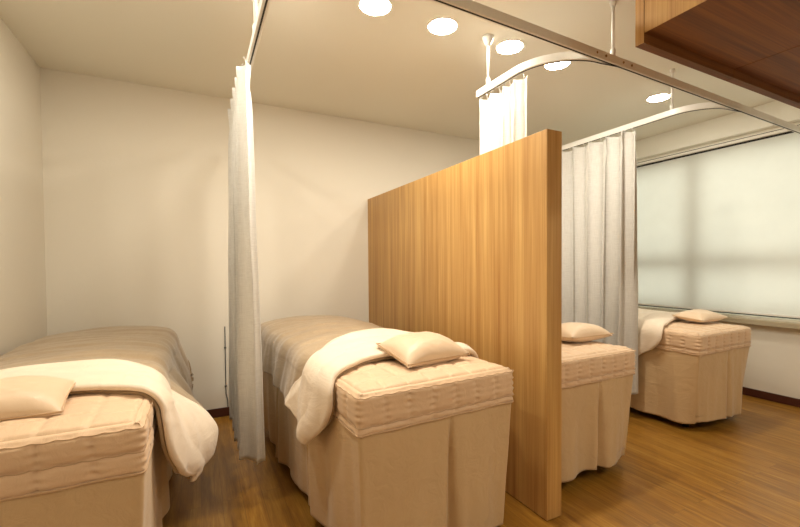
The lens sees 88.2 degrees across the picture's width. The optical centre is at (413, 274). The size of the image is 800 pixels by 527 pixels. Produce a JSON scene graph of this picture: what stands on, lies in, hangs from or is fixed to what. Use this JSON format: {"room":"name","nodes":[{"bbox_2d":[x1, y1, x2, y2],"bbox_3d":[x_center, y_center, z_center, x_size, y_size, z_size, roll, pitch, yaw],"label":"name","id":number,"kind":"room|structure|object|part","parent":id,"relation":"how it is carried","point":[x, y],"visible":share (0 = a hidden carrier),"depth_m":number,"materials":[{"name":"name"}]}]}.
{"room":"massage treatment room","nodes":[
{"label":"massage treatment room","id":0,"kind":"room"},
{"bbox_2d":[0,17,46,355],"bbox_3d":[-1.248,-0.069,0.318,0.100,2.540,5.526,-1,2,-28],"label":"wall","id":1,"kind":"structure","parent":0,"point":[23,307],"depth_m":2.41,"materials":[{"name":"paint"}]},
{"bbox_2d":[40,67,479,409],"bbox_3d":[-0.163,-0.164,4.064,5.506,2.540,0.100,-1,2,-28],"label":"wall","id":2,"kind":"structure","parent":0,"point":[136,191],"depth_m":3.20,"materials":[{"name":"paint"}]},
{"bbox_2d":[206,407,228,417],"bbox_3d":[-0.128,1.072,4.043,5.282,0.070,0.012,-1,2,-28],"label":"baseboard","id":3,"kind":"structure","parent":2,"relation":"attached to","point":[219,412],"depth_m":3.29,"materials":[{"name":"brown wood"}]},
{"bbox_2d":[224,327,227,406],"bbox_3d":[-1.506,0.738,3.313,0.024,0.648,0.010,-1,2,-28],"label":"cable","id":4,"kind":"object","parent":2,"relation":"attached to","point":[224,327],"visible":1,"depth_m":3.31,"materials":[{"name":"black plastic"}]},
{"bbox_2d":[0,0,776,151],"bbox_3d":[1.135,-1.425,1.544,5.506,0.080,5.726,-1,2,-28],"label":"ceiling","id":5,"kind":"structure","parent":0,"point":[326,57],"depth_m":2.65,"materials":[{"name":"paint"}]},
{"bbox_2d":[252,0,256,32],"bbox_3d":[-0.722,-1.239,1.879,0.072,0.280,0.072,-1,2,-28],"label":"rod","id":6,"kind":"object","parent":5,"relation":"hanging from","point":[254,1],"visible":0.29,"depth_m":1.87,"materials":[{"name":"white metal"}]},
{"bbox_3d":[-0.722,-1.244,1.878,0.015,0.230,0.015,-1,2,-28],"label":"rod","id":7,"kind":"part","parent":6,"relation":"part of","materials":[{"name":"white metal"}]},
{"bbox_2d":[246,0,270,69],"bbox_3d":[-0.762,-1.081,2.017,0.292,0.042,1.668,-1,2,-39],"label":"rail","id":8,"kind":"object","parent":6,"relation":"hanging from","point":[263,7],"visible":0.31,"depth_m":1.79,"materials":[{"name":"white metal"}]},
{"bbox_2d":[228,57,265,464],"bbox_3d":[-0.974,-0.063,2.354,0.129,2.012,0.795,-1,2,-28],"label":"privacy curtain","id":9,"kind":"object","parent":8,"relation":"hanging from","point":[246,408],"visible":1,"depth_m":2.08,"materials":[{"name":"fabric"}]},
{"bbox_2d":[358,0,391,15],"bbox_3d":[-0.198,-1.385,2.128,0.176,0.008,0.176,-1,2,-28],"label":"recessed light","id":10,"kind":"object","parent":5,"relation":"in","point":[369,7],"visible":1,"depth_m":2.13,"materials":[{"name":"white ceramic"}]},
{"bbox_2d":[427,17,457,35],"bbox_3d":[0.163,-1.391,2.318,0.176,0.008,0.176,-1,2,-28],"label":"recessed light","id":11,"kind":"object","parent":5,"relation":"in","point":[441,26],"visible":1,"depth_m":2.31,"materials":[{"name":"white"}]},
{"bbox_2d":[482,34,493,84],"bbox_3d":[0.439,-1.260,2.431,0.072,0.280,0.072,-1,2,-28],"label":"rod","id":12,"kind":"object","parent":5,"relation":"hanging from","point":[487,39],"visible":0.94,"depth_m":2.42,"materials":[{"name":"white metal"}]},
{"bbox_3d":[0.439,-1.265,2.431,0.015,0.230,0.015,-1,2,-28],"label":"rod","id":13,"kind":"part","parent":12,"relation":"part of","materials":[{"name":"white metal"}]},
{"bbox_2d":[476,51,617,97],"bbox_3d":[0.666,-1.096,2.231,0.782,0.042,0.244,0,2,31],"label":"rail","id":14,"kind":"object","parent":12,"relation":"hanging from","point":[569,56],"visible":0.88,"depth_m":2.12,"materials":[{"name":"white metal"}]},
{"bbox_2d":[479,72,526,154],"bbox_3d":[0.506,-0.077,2.374,0.044,2.007,0.415,-1,2,-28],"label":"privacy curtain","id":15,"kind":"object","parent":14,"relation":"hanging from","point":[503,116],"visible":0.16,"depth_m":2.32,"materials":[{"name":"fabric"}]},
{"bbox_2d":[495,39,524,54],"bbox_3d":[0.593,-1.400,2.543,0.176,0.008,0.176,-1,2,-28],"label":"recessed light","id":16,"kind":"object","parent":5,"relation":"in","point":[512,46],"visible":1,"depth_m":2.53,"materials":[{"name":"white"}]},
{"bbox_2d":[544,62,570,69],"bbox_3d":[0.961,-1.407,2.759,0.176,0.008,0.176,-1,2,-28],"label":"recessed light","id":17,"kind":"object","parent":5,"relation":"in","point":[556,66],"visible":0.67,"depth_m":2.78,"materials":[{"name":"white"}]},
{"bbox_2d":[609,0,616,55],"bbox_3d":[1.020,-1.257,2.110,0.036,0.280,0.036,-1,2,-28],"label":"rod","id":18,"kind":"object","parent":5,"relation":"hanging from","point":[612,3],"visible":0.93,"depth_m":2.10,"materials":[{"name":"white metal"}]},
{"bbox_3d":[1.020,-1.262,2.110,0.015,0.230,0.015,-1,2,-28],"label":"rod","id":19,"kind":"part","parent":18,"relation":"part of","materials":[{"name":"white metal"}]},
{"bbox_2d":[431,0,799,133],"bbox_3d":[0.884,-1.094,2.031,5.301,0.044,0.036,-1,2,-29],"label":"rail","id":20,"kind":"object","parent":18,"relation":"hanging from","point":[476,9],"visible":1,"depth_m":2.03,"materials":[{"name":"metal"}]},
{"bbox_3d":[0.894,-1.096,2.026,0.100,0.028,0.003,-1,2,-28],"label":"joint plate","id":21,"kind":"part","parent":20,"relation":"part of","materials":[{"name":"metal"}]},
{"bbox_3d":[2.029,-1.119,2.661,0.300,0.028,0.003,-1,2,-28],"label":"joint plate","id":22,"kind":"part","parent":20,"relation":"part of","materials":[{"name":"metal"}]},
{"bbox_2d":[646,93,670,102],"bbox_3d":[1.981,-1.428,3.340,0.176,0.008,0.176,-1,2,-28],"label":"recessed light","id":23,"kind":"object","parent":5,"relation":"in","point":[664,96],"visible":1,"depth_m":3.33,"materials":[{"name":"white"}]},
{"bbox_2d":[669,68,674,109],"bbox_3d":[1.790,-1.280,2.858,0.036,0.280,0.036,-1,2,-28],"label":"rod","id":24,"kind":"object","parent":5,"relation":"hanging from","point":[671,71],"visible":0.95,"depth_m":2.85,"materials":[{"name":"white metal"}]},
{"bbox_2d":[562,102,739,150],"bbox_3d":[1.590,-1.128,3.292,0.302,0.042,1.595,-2,2,-40],"label":"rail","id":25,"kind":"object","parent":24,"relation":"hanging from","point":[706,105],"visible":0.8,"depth_m":2.97,"materials":[{"name":"white metal"}]},
{"bbox_2d":[562,127,637,393],"bbox_3d":[1.425,-0.100,3.536,0.161,2.027,0.999,-1,2,-28],"label":"privacy curtain","id":26,"kind":"object","parent":25,"relation":"hanging from","point":[600,255],"visible":0.52,"depth_m":3.34,"materials":[{"name":"fabric"}]},
{"bbox_3d":[1.790,-1.285,2.858,0.015,0.230,0.015,-1,2,-28],"label":"rod","id":27,"kind":"part","parent":24,"relation":"part of","materials":[{"name":"white metal"}]},
{"bbox_2d":[635,0,799,80],"bbox_3d":[1.250,-1.111,1.360,0.622,0.540,0.684,-1,2,-28],"label":"upper cabinet","id":28,"kind":"object","parent":5,"relation":"attached to","point":[715,38],"visible":1,"depth_m":1.50,"materials":[{"name":"brown wood"}]},
{"bbox_3d":[0.986,-1.123,1.201,0.003,0.504,0.649,-1,2,-28],"label":"panel","id":29,"kind":"part","parent":28,"relation":"part of","materials":[{"name":"brown wood"}]},
{"bbox_3d":[1.100,-1.117,1.648,0.620,0.540,0.034,-1,2,-28],"label":"door","id":30,"kind":"part","parent":28,"relation":"part of","materials":[{"name":"brown wood"}]},
{"bbox_2d":[726,45,799,108],"bbox_3d":[2.004,-1.126,1.756,1.078,0.540,0.684,-1,2,-28],"label":"upper cabinet","id":31,"kind":"object","parent":5,"relation":"attached to","point":[776,76],"visible":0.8,"depth_m":1.84,"materials":[{"name":"brown wood"}]},
{"bbox_3d":[1.853,-1.131,2.043,1.078,0.540,0.034,-1,2,-28],"label":"door","id":32,"kind":"part","parent":31,"relation":"part of","materials":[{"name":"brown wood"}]},
{"bbox_2d":[162,394,799,526],"bbox_3d":[1.154,1.195,1.605,5.506,0.080,5.726,-1,2,-28],"label":"floor","id":33,"kind":"structure","parent":0,"point":[742,470],"depth_m":2.24,"materials":[{"name":"brown wood"}]},
{"bbox_2d":[0,393,171,526],"bbox_3d":[-1.536,0.784,1.868,0.746,0.768,1.871,-1,2,-28],"label":"bed","id":34,"kind":"object","parent":33,"relation":"on","point":[102,461],"visible":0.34,"depth_m":1.16,"materials":[{"name":"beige fabric"}]},
{"bbox_2d":[0,375,75,421],"bbox_3d":[-1.265,0.382,1.240,0.374,0.124,0.241,-1,2,-30],"label":"pillow","id":35,"kind":"object","parent":34,"relation":"on","point":[28,396],"visible":0.91,"depth_m":1.23,"materials":[{"name":"beige fabric"}]},
{"bbox_2d":[0,326,217,481],"bbox_3d":[-1.508,0.585,2.041,0.975,0.517,1.721,-1,2,-28],"label":"duvet","id":36,"kind":"object","parent":34,"relation":"on","point":[150,362],"visible":0.93,"depth_m":1.72,"materials":[{"name":"beige fabric"}]},
{"bbox_2d":[262,342,513,526],"bbox_3d":[-0.352,0.760,2.414,0.764,0.773,1.875,-1,2,-31],"label":"bed","id":37,"kind":"object","parent":33,"relation":"on","point":[401,446],"visible":0.66,"depth_m":1.63,"materials":[{"name":"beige fabric"}]},
{"bbox_2d":[261,315,478,444],"bbox_3d":[-0.445,0.496,2.509,0.936,0.403,1.737,-1,2,-31],"label":"duvet","id":38,"kind":"object","parent":37,"relation":"on","point":[305,359],"visible":0.73,"depth_m":2.01,"materials":[{"name":"beige fabric"}]},
{"bbox_3d":[-0.351,0.458,2.409,0.746,0.168,1.871,-1,2,-31],"label":"quilted mattress","id":39,"kind":"part","parent":37,"relation":"part of","materials":[{"name":"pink fabric"}]},
{"bbox_2d":[376,331,469,367],"bbox_3d":[0.041,0.334,1.880,0.344,0.130,0.261,-1,2,-36],"label":"pillow","id":40,"kind":"object","parent":37,"relation":"on","point":[415,349],"visible":0.99,"depth_m":1.80,"materials":[{"name":"beige fabric"}]},
{"bbox_2d":[368,129,561,520],"bbox_3d":[0.137,0.222,2.910,0.095,1.818,2.231,-1,2,-28],"label":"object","id":41,"kind":"structure","parent":33,"relation":"on","point":[468,252],"depth_m":2.18,"materials":[{"name":"brown wood"}]},
{"bbox_2d":[561,341,635,482],"bbox_3d":[0.569,0.761,3.074,0.702,0.727,1.885,-1,2,-28],"label":"bed","id":42,"kind":"object","parent":33,"relation":"on","point":[597,377],"visible":0.23,"depth_m":2.26,"materials":[{"name":"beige fabric"}]},
{"bbox_2d":[562,322,613,342],"bbox_3d":[1.016,0.356,2.574,0.364,0.118,0.255,-1,2,-28],"label":"pillow","id":43,"kind":"object","parent":42,"relation":"on","point":[576,332],"visible":0.83,"depth_m":2.48,"materials":[{"name":"beige fabric"}]},
{"bbox_3d":[0.565,0.481,3.068,0.686,0.167,1.869,-1,2,-28],"label":"quilted mattress","id":44,"kind":"part","parent":42,"relation":"part of","materials":[{"name":"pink fabric"}]},
{"bbox_2d":[630,321,751,426],"bbox_3d":[1.846,0.731,3.826,0.723,0.733,1.871,-1,2,-28],"label":"bed","id":45,"kind":"object","parent":33,"relation":"on","point":[695,373],"visible":0.39,"depth_m":3.00,"materials":[{"name":"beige fabric"}]},
{"bbox_2d":[638,308,685,355],"bbox_3d":[1.754,0.476,3.949,0.872,0.364,1.700,-1,2,-28],"label":"duvet","id":46,"kind":"object","parent":45,"relation":"on","point":[651,323],"visible":0.27,"depth_m":3.15,"materials":[{"name":"white fabric"}]},
{"bbox_2d":[673,309,727,322],"bbox_3d":[2.272,0.324,3.278,0.354,0.095,0.234,-1,2,-28],"label":"pillow","id":47,"kind":"object","parent":45,"relation":"on","point":[695,315],"visible":1,"depth_m":3.21,"materials":[{"name":"beige fabric"}]},
{"bbox_3d":[1.844,0.449,3.820,0.721,0.168,1.870,-1,2,-28],"label":"quilted mattress","id":48,"kind":"part","parent":45,"relation":"part of","materials":[{"name":"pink fabric"}]},
{"bbox_2d":[638,305,799,398],"bbox_3d":[3.564,-0.162,2.844,0.160,2.540,5.526,-1,2,-28],"label":"wall","id":49,"kind":"structure","parent":0,"point":[773,360],"depth_m":3.58,"materials":[{"name":"paint"}]},
{"bbox_2d":[635,101,799,159],"bbox_3d":[3.427,-1.331,2.749,0.132,0.196,5.526,-1,2,-28],"label":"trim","id":50,"kind":"structure","parent":49,"relation":"attached to","point":[735,124],"depth_m":3.84,"materials":[{"name":"paint"}]},
{"bbox_2d":[637,121,799,317],"bbox_3d":[3.006,-0.450,3.660,0.056,1.602,3.340,-1,2,-28],"label":"roller blind","id":51,"kind":"object","parent":49,"relation":"attached to","point":[718,222],"visible":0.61,"depth_m":3.85,"materials":[{"name":"fabric"}]},
{"bbox_3d":[3.001,-1.223,3.642,0.056,0.056,3.340,-1,2,-28],"label":"head rail","id":52,"kind":"part","parent":51,"relation":"part of","materials":[{"name":"paint"}]},
{"bbox_2d":[640,305,799,318],"bbox_3d":[3.151,-0.399,3.709,0.060,1.540,3.150,-1,2,-28],"label":"window","id":53,"kind":"structure","parent":49,"relation":"in","point":[640,305],"depth_m":3.90,"materials":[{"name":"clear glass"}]},
{"bbox_2d":[641,308,799,329],"bbox_3d":[3.031,0.414,3.705,0.145,0.045,3.526,-1,2,-28],"label":"trim","id":54,"kind":"structure","parent":49,"relation":"attached to","point":[791,325],"depth_m":3.58,"materials":[{"name":"stone"}]},
{"bbox_2d":[742,387,799,407],"bbox_3d":[3.497,1.074,2.833,0.012,0.070,5.526,-1,2,-28],"label":"baseboard","id":55,"kind":"structure","parent":49,"relation":"attached to","point":[795,402],"depth_m":3.58,"materials":[{"name":"brown wood"}]}
]}

